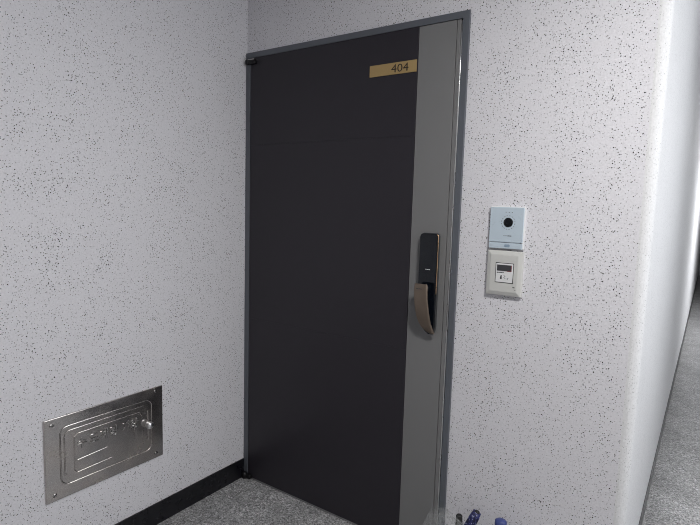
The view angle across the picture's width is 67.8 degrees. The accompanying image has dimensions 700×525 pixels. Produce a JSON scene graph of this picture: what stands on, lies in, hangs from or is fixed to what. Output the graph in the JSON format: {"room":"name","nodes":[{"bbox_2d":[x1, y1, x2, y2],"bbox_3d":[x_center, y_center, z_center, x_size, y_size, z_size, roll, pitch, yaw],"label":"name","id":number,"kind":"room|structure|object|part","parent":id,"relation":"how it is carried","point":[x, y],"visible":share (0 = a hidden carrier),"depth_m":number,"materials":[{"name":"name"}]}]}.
{"room":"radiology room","nodes":[
{"label":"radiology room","id":0,"kind":"room"},
{"bbox_2d":[0,0,247,524],"bbox_3d":[-1.483,-0.047,1.313,0.120,2.620,3.820,6,8,34],"label":"wall","id":1,"kind":"structure","parent":0,"point":[123,122],"depth_m":2.04,"materials":[{"name":"white paint"}]},
{"bbox_2d":[43,385,162,504],"bbox_3d":[-0.950,0.708,2.068,0.035,0.316,0.490,6,8,34],"label":"meter box cover","id":2,"kind":"object","parent":1,"relation":"attached to","point":[83,448],"visible":1,"depth_m":2.04,"materials":[{"name":"silver metal"}]},
{"bbox_3d":[-0.849,0.688,2.205,0.027,0.031,0.031,6,8,34],"label":"knob","id":3,"kind":"part","parent":2,"relation":"part of","materials":[{"name":"silver metal"}]},
{"bbox_2d":[114,458,243,524],"bbox_3d":[-1.521,1.194,1.334,0.008,0.098,3.388,6,8,34],"label":"baseboard","id":4,"kind":"structure","parent":1,"relation":"attached to","point":[164,509],"depth_m":2.42,"materials":[{"name":"black"}]},
{"bbox_2d":[157,275,699,524],"bbox_3d":[3.554,0.967,5.731,3.590,0.124,16.640,6,8,34],"label":"floor","id":5,"kind":"structure","parent":0,"point":[674,494],"depth_m":2.64,"materials":[{"name":"grey stone"}]},
{"bbox_2d":[455,513,462,524],"bbox_3d":[0.398,1.080,1.931,0.031,0.304,0.033,6,8,34],"label":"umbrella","id":6,"kind":"object","parent":5,"relation":"on","point":[459,516],"visible":1,"depth_m":1.91,"materials":[{"name":"grey plastic"}]},
{"bbox_2d":[464,509,480,524],"bbox_3d":[0.415,1.076,1.983,0.148,0.305,0.038,4,7,17],"label":"umbrella","id":7,"kind":"object","parent":5,"relation":"on","point":[474,516],"visible":1,"depth_m":1.94,"materials":[{"name":"blue fabric"}]},
{"bbox_2d":[495,517,506,524],"bbox_3d":[0.535,1.085,1.893,0.041,0.311,0.069,6,8,34],"label":"umbrella","id":8,"kind":"object","parent":5,"relation":"on","point":[498,521],"visible":1,"depth_m":1.88,"materials":[{"name":"blue fabric"}]},
{"bbox_2d":[247,0,659,524],"bbox_3d":[0.226,-0.092,2.163,1.721,2.620,0.174,6,8,34],"label":"wall","id":9,"kind":"structure","parent":0,"point":[559,92],"depth_m":1.79,"materials":[{"name":"white paint"}]},
{"bbox_2d":[242,9,470,524],"bbox_3d":[-0.048,0.104,2.320,1.130,2.133,0.179,6,8,34],"label":"door","id":10,"kind":"structure","parent":9,"relation":"in","point":[355,141],"depth_m":2.23,"materials":[{"name":"black metal"}]},
{"bbox_3d":[0.168,-0.764,2.054,0.213,0.045,0.003,6,8,34],"label":"number plate","id":11,"kind":"part","parent":10,"relation":"part of","materials":[{"name":"gold metal"}]},
{"bbox_3d":[0.288,0.179,2.014,0.076,0.196,0.049,6,8,34],"label":"pull handle","id":12,"kind":"part","parent":10,"relation":"part of","materials":[{"name":"brown metal"}]},
{"bbox_3d":[0.299,0.083,2.021,0.074,0.392,0.010,6,8,34],"label":"touch panel","id":13,"kind":"part","parent":10,"relation":"part of","materials":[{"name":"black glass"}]},
{"bbox_3d":[0.332,0.007,1.993,0.009,0.232,0.004,6,8,34],"label":"lock trim","id":14,"kind":"part","parent":10,"relation":"part of","materials":[{"name":"gold metal"}]},
{"bbox_2d":[489,206,526,249],"bbox_3d":[0.556,-0.123,1.842,0.126,0.150,0.019,6,8,34],"label":"intercom","id":15,"kind":"object","parent":9,"relation":"attached to","point":[507,223],"visible":1,"depth_m":1.83,"materials":[{"name":"white plastic"}]},
{"bbox_2d":[613,0,699,524],"bbox_3d":[4.612,-0.493,6.939,0.037,2.620,13.000,6,8,34],"label":"wall","id":16,"kind":"structure","parent":0,"point":[668,254],"depth_m":1.97,"materials":[{"name":"white paint"}]},
{"bbox_2d":[639,273,698,524],"bbox_3d":[4.604,0.736,7.078,0.003,0.098,12.964,6,8,34],"label":"baseboard","id":17,"kind":"structure","parent":16,"relation":"attached to","point":[670,394],"depth_m":3.19,"materials":[{"name":"black"}]}
]}

